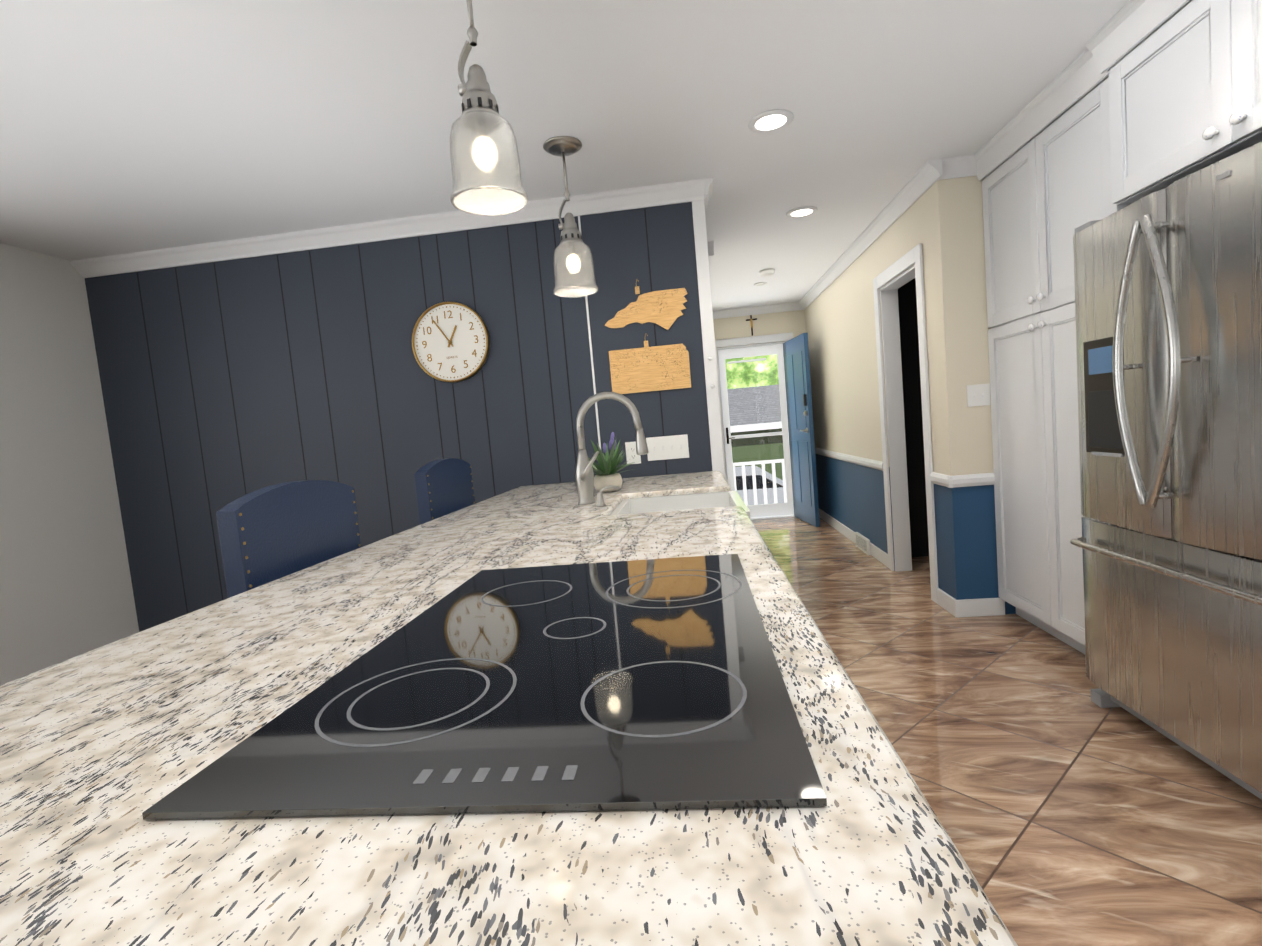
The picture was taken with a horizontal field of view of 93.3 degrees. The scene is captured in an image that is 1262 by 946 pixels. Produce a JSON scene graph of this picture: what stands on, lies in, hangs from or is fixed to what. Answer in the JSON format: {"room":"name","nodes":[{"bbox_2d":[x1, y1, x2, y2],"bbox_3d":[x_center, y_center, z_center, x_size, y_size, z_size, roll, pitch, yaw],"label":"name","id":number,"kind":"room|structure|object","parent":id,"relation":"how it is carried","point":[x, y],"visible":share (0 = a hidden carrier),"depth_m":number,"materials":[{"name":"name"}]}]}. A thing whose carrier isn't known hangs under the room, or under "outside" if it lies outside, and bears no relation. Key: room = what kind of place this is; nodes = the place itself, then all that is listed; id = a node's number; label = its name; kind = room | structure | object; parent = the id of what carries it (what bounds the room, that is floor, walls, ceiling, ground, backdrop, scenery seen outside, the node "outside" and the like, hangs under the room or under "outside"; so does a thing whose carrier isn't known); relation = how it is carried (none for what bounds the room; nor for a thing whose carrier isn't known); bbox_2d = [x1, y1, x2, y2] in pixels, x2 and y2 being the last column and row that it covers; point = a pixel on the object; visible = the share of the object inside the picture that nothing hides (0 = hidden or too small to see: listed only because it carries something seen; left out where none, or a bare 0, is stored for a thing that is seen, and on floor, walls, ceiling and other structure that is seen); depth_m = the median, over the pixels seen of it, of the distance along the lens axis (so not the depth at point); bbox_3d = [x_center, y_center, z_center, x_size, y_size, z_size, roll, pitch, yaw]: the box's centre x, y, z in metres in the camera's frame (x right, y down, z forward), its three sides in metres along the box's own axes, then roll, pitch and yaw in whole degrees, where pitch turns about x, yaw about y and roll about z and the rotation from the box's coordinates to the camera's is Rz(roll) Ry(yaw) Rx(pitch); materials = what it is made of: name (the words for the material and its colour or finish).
{"room":"kitchen","nodes":[
{"label":"kitchen","id":0,"kind":"room"},
{"bbox_2d":[0,243,139,684],"bbox_3d":[-3.526,0.234,0.815,0.100,2.500,8.270,-5,4,6],"label":"wall","id":1,"kind":"structure","parent":0,"point":[66,584],"depth_m":3.33,"materials":[{"name":"white paint"}]},
{"bbox_2d":[84,202,711,631],"bbox_3d":[-1.367,-0.167,3.549,3.635,2.500,0.121,-5,4,6],"label":"wall","id":2,"kind":"structure","parent":0,"point":[154,421],"depth_m":3.47,"materials":[{"name":"blue wood"}]},
{"bbox_2d":[70,178,712,277],"bbox_3d":[-1.432,-1.363,3.365,3.774,0.085,0.090,-5,4,6],"label":"crown molding","id":3,"kind":"structure","parent":2,"relation":"attached to","point":[699,189],"depth_m":3.34,"materials":[{"name":"white wood"}]},
{"bbox_2d":[412,302,489,382],"bbox_3d":[-1.026,-0.743,3.386,0.450,0.450,0.034,-5,4,6],"label":"wall clock","id":4,"kind":"object","parent":2,"relation":"attached to","point":[450,341],"visible":1,"depth_m":3.38,"materials":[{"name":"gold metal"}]},
{"bbox_2d":[625,442,640,463],"bbox_3d":[0.012,-0.113,3.352,0.080,0.125,0.008,-5,4,6],"label":"outlet","id":5,"kind":"object","parent":2,"relation":"attached to","point":[631,454],"visible":0.94,"depth_m":3.35,"materials":[{"name":"white plastic"}]},
{"bbox_2d":[605,280,687,329],"bbox_3d":[0.079,-0.922,3.272,0.469,0.291,0.016,-5,4,6],"label":"board","id":6,"kind":"object","parent":2,"relation":"attached to","point":[663,308],"visible":1,"depth_m":3.27,"materials":[{"name":"brown wood"}]},
{"bbox_2d":[609,334,690,393],"bbox_3d":[0.101,-0.613,3.296,0.440,0.319,0.016,-5,4,6],"label":"board","id":7,"kind":"object","parent":2,"relation":"attached to","point":[646,368],"visible":0.94,"depth_m":3.29,"materials":[{"name":"brown wood"}]},
{"bbox_2d":[578,200,724,477],"bbox_3d":[0.157,-0.287,3.373,0.692,2.500,0.183,-5,4,6],"label":"trim","id":8,"kind":"structure","parent":2,"relation":"attached to","point":[706,315],"depth_m":3.26,"materials":[{"name":"white wood"}]},
{"bbox_2d":[646,434,688,460],"bbox_3d":[0.205,-0.142,3.327,0.231,0.130,0.015,-5,4,6],"label":"switch plate","id":9,"kind":"object","parent":2,"relation":"attached to","point":[668,447],"visible":1,"depth_m":3.32,"materials":[{"name":"white plastic"}]},
{"bbox_2d":[0,0,1129,310],"bbox_3d":[-0.426,-1.413,1.807,6.100,0.080,10.920,-5,4,6],"label":"ceiling","id":10,"kind":"structure","parent":0,"point":[128,126],"depth_m":2.29,"materials":[{"name":"white paint"}]},
{"bbox_2d":[450,0,527,215],"bbox_3d":[-0.402,-1.034,1.555,0.201,0.637,0.201,-5,4,6],"label":"pendant light","id":11,"kind":"object","parent":10,"relation":"hanging from","point":[485,169],"visible":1,"depth_m":1.52,"materials":[{"name":"silver metal"}]},
{"bbox_2d":[543,136,597,296],"bbox_3d":[-0.275,-1.130,2.653,0.201,0.637,0.201,-5,4,6],"label":"pendant light","id":12,"kind":"object","parent":10,"relation":"hanging from","point":[574,269],"visible":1,"depth_m":2.61,"materials":[{"name":"silver metal"}]},
{"bbox_2d":[754,282,766,285],"bbox_3d":[1.244,-1.819,5.733,0.124,0.008,0.124,-5,4,6],"label":"speaker","id":13,"kind":"object","parent":10,"relation":"attached to","point":[759,283],"visible":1,"depth_m":5.72,"materials":[{"name":"white plastic"}]},
{"bbox_2d":[759,268,774,276],"bbox_3d":[1.197,-1.760,5.238,0.136,0.040,0.136,-5,4,6],"label":"smoke detector","id":14,"kind":"object","parent":10,"relation":"attached to","point":[767,272],"visible":1,"depth_m":5.19,"materials":[{"name":"white plastic"}]},
{"bbox_2d":[748,109,793,132],"bbox_3d":[0.604,-1.517,2.574,0.192,0.011,0.192,-5,4,6],"label":"recessed light","id":15,"kind":"object","parent":10,"relation":"in","point":[770,121],"visible":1,"depth_m":2.56,"materials":[{"name":"white"}]},
{"bbox_2d":[786,206,816,217],"bbox_3d":[1.083,-1.652,3.776,0.192,0.011,0.192,-5,4,6],"label":"recessed light","id":16,"kind":"object","parent":10,"relation":"in","point":[801,212],"visible":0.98,"depth_m":3.76,"materials":[{"name":"white"}]},
{"bbox_2d":[714,323,715,339],"bbox_3d":[0.728,-0.532,5.894,0.140,2.500,2.740,-5,4,6],"label":"wall","id":17,"kind":"structure","parent":0,"point":[714,323],"depth_m":7.03,"materials":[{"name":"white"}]},
{"bbox_2d":[707,241,713,261],"bbox_3d":[-0.953,-1.487,4.428,3.122,0.085,0.072,-5,4,6],"label":"crown molding","id":18,"kind":"structure","parent":17,"relation":"attached to","point":[710,243],"depth_m":4.27,"materials":[{"name":"white wood"}]},
{"bbox_2d":[713,310,803,347],"bbox_3d":[1.520,-0.697,7.123,1.200,2.500,0.120,-5,4,6],"label":"wall","id":19,"kind":"structure","parent":0,"point":[789,321],"depth_m":6.97,"materials":[{"name":"white paint"}]},
{"bbox_2d":[746,315,756,334],"bbox_3d":[1.412,-1.748,6.971,0.130,0.270,0.020,-5,4,6],"label":"wall art","id":20,"kind":"object","parent":19,"relation":"attached to","point":[750,320],"visible":0.85,"depth_m":6.96,"materials":[{"name":"brown wood"}]},
{"bbox_2d":[715,333,793,482],"bbox_3d":[1.504,-0.529,7.130,0.980,2.168,0.137,-5,4,6],"label":"door frame","id":21,"kind":"structure","parent":19,"relation":"attached to","point":[774,339],"depth_m":7.01,"materials":[{"name":"white wood"}]},
{"bbox_2d":[713,302,797,318],"bbox_3d":[1.400,-1.887,6.935,1.050,0.085,0.070,-5,4,6],"label":"crown molding","id":22,"kind":"structure","parent":19,"relation":"attached to","point":[793,306],"depth_m":6.92,"materials":[{"name":"white wood"}]},
{"bbox_2d":[718,344,793,517],"bbox_3d":[1.510,-0.482,7.158,0.766,2.049,0.073,-5,4,6],"label":"storm door","id":23,"kind":"structure","parent":19,"relation":"in","point":[769,509],"depth_m":7.16,"materials":[{"name":"white metal"}]},
{"bbox_2d":[751,515,794,519],"bbox_3d":[1.598,0.541,7.222,0.768,0.012,0.118,-5,4,6],"label":"door threshold sill","id":24,"kind":"structure","parent":19,"relation":"attached to","point":[768,517],"depth_m":7.17,"materials":[{"name":"white"}]},
{"bbox_2d":[783,333,819,526],"bbox_3d":[1.887,-0.470,6.630,0.138,2.038,0.779,-5,4,6],"label":"entry door","id":25,"kind":"structure","parent":19,"relation":"in","point":[800,423],"depth_m":6.50,"materials":[{"name":"blue wood"}]},
{"bbox_2d":[804,177,979,599],"bbox_3d":[1.998,-0.590,5.205,0.130,2.500,3.850,-5,4,6],"label":"wall","id":26,"kind":"structure","parent":0,"point":[839,324],"depth_m":4.57,"materials":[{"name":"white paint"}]},
{"bbox_2d":[819,509,888,567],"bbox_3d":[2.089,0.563,5.808,0.016,0.100,2.588,-5,4,6],"label":"baseboard","id":27,"kind":"structure","parent":26,"relation":"attached to","point":[876,552],"depth_m":5.63,"materials":[{"name":"white wood"}]},
{"bbox_2d":[855,532,870,554],"bbox_3d":[2.001,0.607,5.146,0.024,0.129,0.370,-5,4,6],"label":"air vent","id":28,"kind":"object","parent":26,"relation":"in","point":[862,543],"visible":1,"depth_m":5.10,"materials":[{"name":"white"}]},
{"bbox_2d":[798,159,945,309],"bbox_3d":[1.793,-1.774,5.025,0.072,0.085,3.800,-5,4,6],"label":"crown molding","id":29,"kind":"structure","parent":26,"relation":"attached to","point":[923,180],"depth_m":3.99,"materials":[{"name":"white wood"}]},
{"bbox_2d":[815,448,994,487],"bbox_3d":[1.492,-0.071,5.225,1.480,0.065,3.752,-5,4,6],"label":"trim","id":30,"kind":"structure","parent":26,"relation":"attached to","point":[948,481],"depth_m":3.42,"materials":[{"name":"white wood"}]},
{"bbox_2d":[873,244,938,603],"bbox_3d":[1.888,-0.314,3.994,0.137,2.157,0.890,-5,4,6],"label":"door frame","id":31,"kind":"structure","parent":26,"relation":"attached to","point":[895,428],"depth_m":4.30,"materials":[{"name":"white wood"}]},
{"bbox_2d":[964,175,1015,613],"bbox_3d":[2.243,-0.465,3.311,0.690,2.500,0.120,-5,4,6],"label":"wall","id":32,"kind":"structure","parent":0,"point":[978,328],"depth_m":3.27,"materials":[{"name":"white paint"}]},
{"bbox_2d":[942,154,976,178],"bbox_3d":[1.781,-1.628,3.158,0.270,0.085,0.070,-5,4,6],"label":"crown molding","id":33,"kind":"structure","parent":32,"relation":"attached to","point":[966,165],"depth_m":3.16,"materials":[{"name":"white wood"}]},
{"bbox_2d":[967,383,989,406],"bbox_3d":[1.914,-0.428,3.276,0.118,0.118,0.015,-5,4,6],"label":"light switch","id":34,"kind":"object","parent":32,"relation":"attached to","point":[978,394],"visible":1,"depth_m":3.28,"materials":[{"name":"white plastic"}]},
{"bbox_2d":[952,598,1004,616],"bbox_3d":[1.976,0.762,3.373,0.266,0.100,0.014,-5,4,6],"label":"baseboard","id":35,"kind":"structure","parent":32,"relation":"attached to","point":[972,607],"depth_m":3.37,"materials":[{"name":"white wood"}]},
{"bbox_2d":[751,517,1261,945],"bbox_3d":[-0.203,1.135,2.004,6.100,0.050,10.920,-5,4,6],"label":"floor","id":36,"kind":"structure","parent":0,"point":[1067,810],"depth_m":1.93,"materials":[{"name":"tile"}]},
{"bbox_2d":[216,480,360,597],"bbox_3d":[-0.665,0.589,1.639,0.455,1.170,0.490,-5,4,6],"label":"bar stool","id":37,"kind":"object","parent":36,"relation":"on","point":[268,534],"visible":0.33,"depth_m":1.53,"materials":[{"name":"blue fabric"}]},
{"bbox_2d":[414,458,474,524],"bbox_3d":[-0.568,0.503,2.631,0.455,1.170,0.490,-5,4,6],"label":"bar stool","id":38,"kind":"object","parent":36,"relation":"on","point":[443,487],"visible":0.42,"depth_m":2.52,"materials":[{"name":"blue fabric"}]},
{"bbox_2d":[982,76,1112,653],"bbox_3d":[2.223,-0.377,2.755,0.660,2.415,0.994,-5,4,6],"label":"pantry cabinet","id":39,"kind":"object","parent":36,"relation":"on","point":[1046,191],"visible":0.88,"depth_m":2.79,"materials":[{"name":"white wood"}]},
{"bbox_2d":[1070,141,1261,799],"bbox_3d":[2.005,0.012,1.783,0.878,1.828,0.970,-5,4,6],"label":"refrigerator","id":40,"kind":"object","parent":36,"relation":"on","point":[1168,296],"visible":1,"depth_m":1.77,"materials":[{"name":"grey metal"}]},
{"bbox_3d":[-0.112,0.673,1.574,0.962,0.917,3.684,-5,4,6],"label":"cabinet","id":41,"kind":"object","parent":36,"relation":"on","visible":0},
{"bbox_2d":[0,471,1017,945],"bbox_3d":[-0.250,0.206,1.538,1.150,0.036,3.706,-5,4,6],"label":"countertop","id":42,"kind":"structure","parent":41,"relation":"on","point":[104,747],"depth_m":0.44,"materials":[{"name":"white stone"}]},
{"bbox_2d":[142,554,826,819],"bbox_3d":[-0.089,0.223,0.848,0.540,0.006,0.795,-5,4,6],"label":"cooktop","id":43,"kind":"object","parent":42,"relation":"in","point":[650,684],"visible":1,"depth_m":0.59,"materials":[{"name":"black glass"}]},
{"bbox_2d":[596,485,619,506],"bbox_3d":[-0.085,0.083,2.204,0.095,0.075,0.038,-5,4,6],"label":"soap dispenser","id":44,"kind":"object","parent":42,"relation":"on","point":[600,500],"visible":0.98,"depth_m":2.20,"materials":[{"name":"silver metal"}]},
{"bbox_2d":[575,392,648,503],"bbox_3d":[-0.084,-0.100,2.288,0.297,0.426,0.119,-5,4,6],"label":"faucet","id":45,"kind":"object","parent":42,"relation":"on","point":[584,477],"visible":1,"depth_m":2.29,"materials":[{"name":"silver metal"}]},
{"bbox_2d":[588,432,635,491],"bbox_3d":[-0.108,-0.049,2.684,0.329,0.267,0.335,-5,4,6],"label":"plant pot","id":46,"kind":"object","parent":42,"relation":"on","point":[606,468],"visible":0.83,"depth_m":2.66,"materials":[{"name":"beige"}]},
{"bbox_2d":[610,491,750,518],"bbox_3d":[0.190,0.252,2.257,0.481,0.270,0.582,-5,4,6],"label":"farmhouse sink","id":47,"kind":"object","parent":42,"relation":"in","point":[680,502],"visible":0.21,"depth_m":2.51,"materials":[{"name":"white ceramic"}]},
{"bbox_2d":[1108,0,1261,212],"bbox_3d":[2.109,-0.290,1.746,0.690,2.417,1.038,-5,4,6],"label":"upper cabinet","id":48,"kind":"object","parent":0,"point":[1185,90],"visible":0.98,"depth_m":1.87,"materials":[{"name":"white wood"}]},
{"bbox_2d":[975,0,1189,180],"bbox_3d":[1.950,-1.481,1.258,0.716,0.115,3.826,-5,4,6],"label":"crown molding","id":49,"kind":"structure","parent":48,"relation":"attached to","point":[1130,25],"depth_m":2.31,"materials":[{"name":"white wood"}]},
{"label":"outside","id":50,"kind":"structure","parent":0,"visible":0},
{"bbox_3d":[1.880,0.880,8.596,5.500,0.080,2.599,-5,4,6],"label":"deck","id":51,"kind":"object","parent":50,"visible":0},
{"bbox_2d":[733,459,786,505],"bbox_3d":[1.946,0.255,9.695,5.500,0.880,0.060,-5,4,6],"label":"railing","id":52,"kind":"object","parent":51,"relation":"on","point":[763,476],"depth_m":9.64,"materials":[{"name":"white wood"}]},
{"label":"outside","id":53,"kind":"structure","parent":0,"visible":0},
{"bbox_2d":[725,354,778,388],"bbox_3d":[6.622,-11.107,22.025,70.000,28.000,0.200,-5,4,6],"label":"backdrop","id":54,"kind":"structure","parent":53,"point":[772,380],"depth_m":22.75,"materials":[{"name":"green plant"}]},
{"bbox_2d":[727,384,782,446],"bbox_3d":[2.729,-0.202,15.100,14.000,4.080,4.550,-5,4,6],"label":"house","id":55,"kind":"structure","parent":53,"point":[775,403],"depth_m":13.73,"materials":[{"name":"grey"}]},
{"bbox_2d":[732,443,783,479],"bbox_3d":[2.515,0.499,12.534,14.000,2.120,0.600,-5,4,6],"label":"hedge","id":56,"kind":"object","parent":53,"point":[773,455],"depth_m":12.15,"materials":[{"name":"green plant"}]},
{"bbox_2d":[735,466,783,504],"bbox_3d":[1.829,0.569,11.495,4.045,1.300,1.215,-5,4,6],"label":"car","id":57,"kind":"object","parent":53,"point":[758,471],"depth_m":10.82,"materials":[{"name":"paint"}]}
]}

